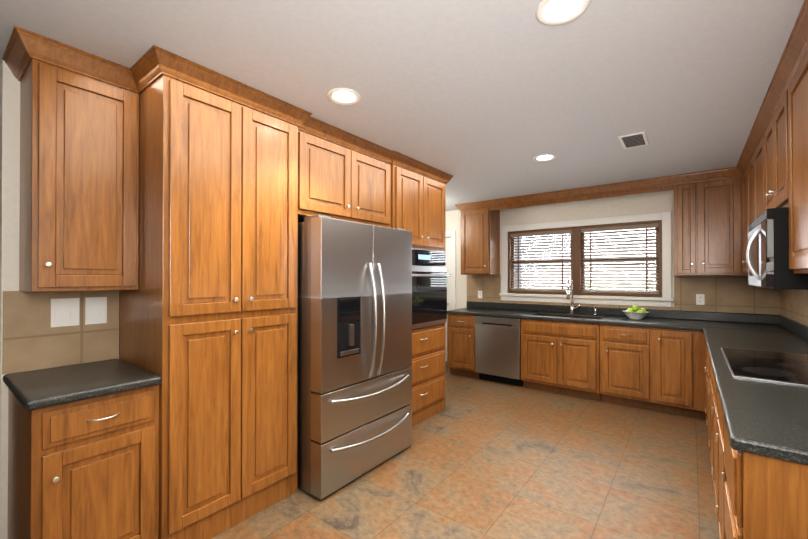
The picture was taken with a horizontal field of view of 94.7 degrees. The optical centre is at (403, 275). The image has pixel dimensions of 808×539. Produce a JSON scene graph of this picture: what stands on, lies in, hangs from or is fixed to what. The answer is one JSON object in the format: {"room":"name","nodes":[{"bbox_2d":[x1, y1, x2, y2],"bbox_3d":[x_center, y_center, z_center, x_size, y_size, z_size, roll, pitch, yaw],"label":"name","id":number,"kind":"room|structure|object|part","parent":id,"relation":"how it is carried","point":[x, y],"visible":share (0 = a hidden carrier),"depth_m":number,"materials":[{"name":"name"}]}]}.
{"room":"kitchen","nodes":[
{"label":"kitchen","id":0,"kind":"room"},
{"bbox_2d":[0,60,118,538],"bbox_3d":[-1.040,0.174,3.104,0.120,2.450,3.170,0,0,38],"label":"wall","id":1,"kind":"structure","parent":0,"point":[9,170],"depth_m":1.83,"materials":[{"name":"paint"}]},
{"bbox_2d":[2,290,118,373],"bbox_3d":[-1.810,0.281,1.994,0.008,0.404,0.462,0,0,38],"label":"backsplash","id":2,"kind":"structure","parent":1,"relation":"attached to","point":[33,339],"depth_m":1.94,"materials":[{"name":"tile"}]},
{"bbox_2d":[51,298,79,326],"bbox_3d":[-1.804,0.198,1.986,0.012,0.150,0.115,0,0,38],"label":"switch plate","id":3,"kind":"object","parent":2,"relation":"attached to","point":[65,311],"visible":1,"depth_m":1.99,"materials":[{"name":"white plastic"}]},
{"bbox_2d":[85,297,106,324],"bbox_3d":[-1.725,0.199,2.089,0.012,0.150,0.095,0,0,38],"label":"switch plate","id":4,"kind":"object","parent":2,"relation":"attached to","point":[95,310],"visible":1,"depth_m":2.09,"materials":[{"name":"white plastic"}]},
{"bbox_2d":[19,58,138,291],"bbox_3d":[-1.646,-0.453,1.907,0.377,1.060,0.408,0,0,38],"label":"upper cabinet","id":5,"kind":"object","parent":1,"relation":"attached to","point":[79,184],"visible":1,"depth_m":1.78,"materials":[{"name":"brown wood"}]},
{"bbox_2d":[2,26,452,183],"bbox_3d":[-0.708,-1.007,2.861,0.704,0.090,3.184,0,0,38],"label":"crown molding","id":6,"kind":"structure","parent":1,"relation":"attached to","point":[148,68],"depth_m":1.89,"materials":[{"name":"brown wood"}]},
{"bbox_2d":[298,130,390,227],"bbox_3d":[-0.633,-0.689,3.004,0.647,0.575,0.996,0,0,38],"label":"upper cabinet","id":7,"kind":"object","parent":1,"relation":"attached to","point":[337,181],"visible":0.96,"depth_m":2.75,"materials":[{"name":"brown wood"}]},
{"bbox_2d":[0,0,803,210],"bbox_3d":[-1.246,-1.101,3.162,7.490,0.100,7.140,0,0,38],"label":"ceiling","id":8,"kind":"structure","parent":0,"point":[481,100],"depth_m":1.90,"materials":[{"name":"paint"}]},
{"bbox_2d":[327,88,360,104],"bbox_3d":[-0.354,-1.051,2.198,0.200,0.010,0.200,0,0,38],"label":"recessed light","id":9,"kind":"object","parent":8,"relation":"in","point":[343,96],"visible":1,"depth_m":2.19,"materials":[{"name":"white"}]},
{"bbox_2d":[533,154,556,161],"bbox_3d":[1.254,-1.045,3.320,0.200,0.010,0.200,0,0,38],"label":"recessed light","id":10,"kind":"object","parent":8,"relation":"in","point":[543,157],"visible":1,"depth_m":3.31,"materials":[{"name":"white"}]},
{"bbox_2d":[536,0,590,24],"bbox_3d":[0.625,-1.055,1.470,0.200,0.010,0.200,0,0,38],"label":"recessed light","id":11,"kind":"object","parent":8,"relation":"in","point":[553,12],"visible":1,"depth_m":1.49,"materials":[{"name":"white"}]},
{"bbox_2d":[490,185,673,210],"bbox_3d":[2.038,-0.972,4.584,2.078,0.139,0.020,0,0,38],"label":"window valance","id":12,"kind":"object","parent":8,"relation":"attached to","point":[619,193],"visible":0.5,"depth_m":4.45,"materials":[{"name":"brown wood"}]},
{"bbox_2d":[455,167,738,210],"bbox_3d":[1.991,-0.998,4.568,3.090,0.090,0.066,0,0,38],"label":"crown molding","id":13,"kind":"structure","parent":8,"relation":"attached to","point":[723,173],"depth_m":4.27,"materials":[{"name":"brown wood"}]},
{"bbox_2d":[618,131,648,148],"bbox_3d":[1.793,-1.048,2.905,0.170,0.008,0.320,0,0,38],"label":"ceiling vent","id":14,"kind":"object","parent":8,"relation":"in","point":[633,140],"visible":0.96,"depth_m":2.89,"materials":[{"name":"white metal"}]},
{"bbox_2d":[735,0,807,176],"bbox_3d":[2.147,-1.011,2.172,0.064,0.090,3.670,0,0,38],"label":"crown molding","id":15,"kind":"structure","parent":8,"relation":"attached to","point":[794,51],"depth_m":1.96,"materials":[{"name":"brown wood"}]},
{"bbox_2d":[211,361,718,538],"bbox_3d":[-0.167,1.420,2.394,4.860,0.050,7.020,0,0,38],"label":"floor","id":16,"kind":"structure","parent":0,"point":[479,458],"depth_m":2.52,"materials":[{"name":"tile"}]},
{"bbox_2d":[8,385,158,538],"bbox_3d":[-1.542,0.957,1.797,0.668,0.870,0.443,0,0,38],"label":"base cabinet","id":17,"kind":"object","parent":16,"relation":"on","point":[85,469],"visible":0.94,"depth_m":1.60,"materials":[{"name":"brown wood"}]},
{"bbox_2d":[3,359,161,410],"bbox_3d":[-1.552,0.502,1.794,0.657,0.040,0.462,0,0,38],"label":"countertop","id":18,"kind":"structure","parent":17,"relation":"on","point":[40,389],"depth_m":1.69,"materials":[{"name":"stone"}]},
{"bbox_2d":[119,74,297,538],"bbox_3d":[-1.158,0.207,2.279,0.692,2.375,0.778,0,0,38],"label":"pantry cabinet","id":19,"kind":"object","parent":16,"relation":"on","point":[208,321],"visible":1,"depth_m":1.99,"materials":[{"name":"brown wood"}]},
{"bbox_2d":[297,215,411,498],"bbox_3d":[-0.518,0.504,2.886,0.911,1.763,0.940,0,0,38],"label":"refrigerator","id":20,"kind":"object","parent":16,"relation":"on","point":[354,382],"visible":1,"depth_m":2.48,"materials":[{"name":"silver metal"}]},
{"bbox_2d":[391,164,445,426],"bbox_3d":[-0.054,0.215,3.734,0.668,2.375,0.868,0,0,38],"label":"tall cabinet","id":21,"kind":"object","parent":16,"relation":"on","point":[417,205],"visible":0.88,"depth_m":3.56,"materials":[{"name":"brown wood"}]},
{"bbox_2d":[412,248,450,328],"bbox_3d":[-0.012,0.125,3.703,0.673,0.745,0.816,0,0,38],"label":"wall oven","id":22,"kind":"object","parent":21,"relation":"in","point":[430,275],"visible":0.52,"depth_m":3.58,"materials":[{"name":"black glass"}]},
{"bbox_2d":[447,314,479,378],"bbox_3d":[0.965,0.976,5.372,0.446,0.870,0.678,0,0,38],"label":"base cabinet","id":23,"kind":"object","parent":16,"relation":"on","point":[460,344],"visible":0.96,"depth_m":5.13,"materials":[{"name":"brown wood"}]},
{"bbox_2d":[475,316,522,385],"bbox_3d":[1.382,0.977,5.045,0.602,0.865,0.627,0,0,38],"label":"dishwasher","id":24,"kind":"object","parent":16,"relation":"on","point":[497,349],"visible":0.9,"depth_m":4.79,"materials":[{"name":"silver metal"}]},
{"bbox_2d":[521,315,600,400],"bbox_3d":[1.976,0.972,4.594,0.878,0.870,0.677,0,0,38],"label":"base cabinet","id":25,"kind":"object","parent":16,"relation":"on","point":[561,357],"visible":0.98,"depth_m":4.33,"materials":[{"name":"brown wood"}]},
{"bbox_2d":[447,301,694,330],"bbox_3d":[1.896,0.468,4.671,2.820,0.140,0.657,0,0,38],"label":"countertop","id":26,"kind":"structure","parent":25,"relation":"on","point":[667,319],"depth_m":4.59,"materials":[{"name":"stone"}]},
{"bbox_2d":[566,278,596,314],"bbox_3d":[2.205,0.262,4.631,0.320,0.468,0.240,0,0,38],"label":"gooseneck faucet","id":27,"kind":"object","parent":26,"relation":"on","point":[572,307],"visible":1,"depth_m":4.74,"materials":[{"name":"silver metal"}]},
{"bbox_2d":[623,304,648,319],"bbox_3d":[2.597,0.409,4.171,0.260,0.170,0.260,0,0,38],"label":"apple bowl","id":28,"kind":"object","parent":26,"relation":"on","point":[634,312],"visible":1,"depth_m":4.12,"materials":[{"name":"white ceramic"}]},
{"bbox_2d":[600,324,651,409],"bbox_3d":[2.526,0.970,4.190,0.477,0.870,0.647,0,0,38],"label":"base cabinet","id":29,"kind":"object","parent":16,"relation":"on","point":[625,351],"depth_m":3.93,"materials":[{"name":"brown wood"}]},
{"bbox_2d":[652,328,695,417],"bbox_3d":[2.844,0.969,3.945,0.325,0.870,0.647,0,0,38],"label":"base cabinet","id":30,"kind":"object","parent":16,"relation":"on","point":[657,369],"depth_m":3.69,"materials":[{"name":"brown wood"}]},
{"bbox_2d":[692,330,706,419],"bbox_3d":[3.228,0.967,3.649,0.759,0.870,0.647,0,0,38],"label":"base cabinet","id":31,"kind":"object","parent":16,"relation":"on","point":[699,357],"depth_m":3.57,"materials":[{"name":"brown wood"}]},
{"bbox_2d":[705,344,807,538],"bbox_3d":[2.164,0.959,2.147,0.614,0.870,3.068,0,0,38],"label":"base cabinet","id":32,"kind":"object","parent":16,"relation":"on","point":[759,497],"visible":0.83,"depth_m":1.09,"materials":[{"name":"brown wood"}]},
{"bbox_2d":[695,311,807,464],"bbox_3d":[2.335,0.455,2.399,0.647,0.140,3.722,0,0,38],"label":"countertop","id":33,"kind":"structure","parent":32,"relation":"on","point":[766,418],"depth_m":1.53,"materials":[{"name":"stone"}]},
{"bbox_2d":[721,347,807,385],"bbox_3d":[2.028,0.478,1.965,0.500,0.008,0.910,0,0,38],"label":"glass cooktop","id":34,"kind":"object","parent":33,"relation":"in","point":[780,367],"visible":1,"depth_m":1.95,"materials":[{"name":"black glass"}]},
{"bbox_2d":[445,190,747,315],"bbox_3d":[1.937,0.185,5.135,4.860,2.450,0.120,0,0,38],"label":"wall","id":35,"kind":"structure","parent":0,"point":[651,202],"depth_m":4.86,"materials":[{"name":"paint"}]},
{"bbox_2d":[445,237,450,360],"bbox_3d":[0.455,0.397,6.226,0.774,2.015,0.116,0,0,38],"label":"hall door","id":36,"kind":"structure","parent":35,"relation":"in","point":[448,253],"depth_m":6.05,"materials":[{"name":"white"}]},
{"bbox_2d":[446,230,455,309],"bbox_3d":[0.472,0.354,6.248,0.970,2.125,0.136,0,0,38],"label":"door frame","id":37,"kind":"structure","parent":35,"relation":"attached to","point":[452,234],"depth_m":5.92,"materials":[{"name":"white wood"}]},
{"bbox_2d":[461,207,499,274],"bbox_3d":[1.106,-0.486,5.461,0.470,0.955,0.377,0,0,38],"label":"upper cabinet","id":38,"kind":"object","parent":35,"relation":"attached to","point":[480,241],"visible":1,"depth_m":5.33,"materials":[{"name":"brown wood"}]},
{"bbox_2d":[500,212,673,306],"bbox_3d":[2.250,-0.176,4.855,2.050,1.080,0.165,0,0,38],"label":"window","id":39,"kind":"structure","parent":35,"relation":"in","point":[665,299],"depth_m":4.76,"materials":[{"name":"white"}]},
{"bbox_2d":[510,223,658,293],"bbox_3d":[2.253,-0.187,4.859,1.772,0.824,0.055,0,0,38],"label":"window blinds","id":40,"kind":"object","parent":39,"relation":"attached to","point":[626,228],"visible":0.94,"depth_m":4.73,"materials":[{"name":"brown"}]},
{"bbox_3d":[2.267,-0.186,4.877,1.836,0.886,0.110,0,0,38],"label":"window sashes","id":41,"kind":"part","parent":39,"relation":"part of","materials":[{"name":"brown wood"}]},
{"bbox_2d":[467,275,778,314],"bbox_3d":[2.344,0.193,4.738,3.450,0.410,0.008,0,0,38],"label":"tile backsplash","id":42,"kind":"structure","parent":35,"relation":"attached to","point":[732,294],"depth_m":4.02,"materials":[{"name":"beige tile"}]},
{"bbox_2d":[696,294,704,304],"bbox_3d":[3.222,0.264,4.050,0.072,0.116,0.010,0,0,38],"label":"electrical outlet","id":43,"kind":"object","parent":42,"relation":"attached to","point":[700,299],"visible":1,"depth_m":4.05,"materials":[{"name":"white plastic"}]},
{"bbox_2d":[674,176,743,275],"bbox_3d":[3.276,-0.485,3.791,0.847,0.975,0.377,0,0,38],"label":"upper cabinet","id":44,"kind":"object","parent":35,"relation":"attached to","point":[707,228],"visible":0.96,"depth_m":3.75,"materials":[{"name":"brown wood"}]},
{"bbox_2d":[779,289,807,325],"bbox_3d":[2.590,0.190,2.205,0.008,0.389,3.723,0,0,38],"label":"tile backsplash","id":45,"kind":"structure","parent":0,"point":[793,303],"depth_m":3.18,"materials":[{"name":"beige tile"}]},
{"bbox_3d":[1.674,0.162,0.908,0.120,2.450,6.900,0,0,38],"label":"wall","id":46,"kind":"structure","parent":0,"visible":0},
{"bbox_2d":[742,207,745,274],"bbox_3d":[3.234,-0.487,3.302,0.317,0.976,0.547,0,0,38],"label":"upper cabinet","id":47,"kind":"object","parent":46,"relation":"attached to","point":[743,208],"depth_m":3.46,"materials":[{"name":"brown wood"}]},
{"bbox_2d":[742,162,749,274],"bbox_3d":[2.967,-0.489,2.955,0.317,0.976,0.574,0,0,38],"label":"upper cabinet","id":48,"kind":"object","parent":46,"relation":"attached to","point":[746,176],"depth_m":3.28,"materials":[{"name":"brown wood"}]},
{"bbox_2d":[750,135,764,223],"bbox_3d":[2.704,-0.491,2.614,0.317,0.976,0.531,0,0,38],"label":"upper cabinet","id":49,"kind":"object","parent":46,"relation":"attached to","point":[753,192],"depth_m":2.76,"materials":[{"name":"brown wood"}]},
{"bbox_2d":[764,90,788,209],"bbox_3d":[2.298,-0.671,2.111,0.347,0.620,0.756,0,0,38],"label":"upper cabinet","id":50,"kind":"object","parent":46,"relation":"attached to","point":[776,163],"visible":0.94,"depth_m":2.14,"materials":[{"name":"brown wood"}]},
{"bbox_2d":[746,207,807,289],"bbox_3d":[2.255,-0.136,2.141,0.456,0.420,0.748,0,0,38],"label":"microwave","id":51,"kind":"object","parent":50,"relation":"attached to","point":[767,254],"visible":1,"depth_m":1.94,"materials":[{"name":"silver metal"}]},
{"bbox_2d":[788,49,807,273],"bbox_3d":[1.829,-0.497,1.477,0.318,0.976,0.811,0,0,38],"label":"upper cabinet","id":52,"kind":"object","parent":46,"relation":"attached to","point":[798,160],"visible":1,"depth_m":1.64,"materials":[{"name":"brown wood"}]},
{"label":"outside","id":53,"kind":"structure","parent":0,"visible":0},
{"bbox_2d":[515,228,655,289],"bbox_3d":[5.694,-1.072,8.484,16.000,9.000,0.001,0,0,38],"label":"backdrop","id":54,"kind":"structure","parent":53,"point":[589,257],"depth_m":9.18,"materials":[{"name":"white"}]}
]}

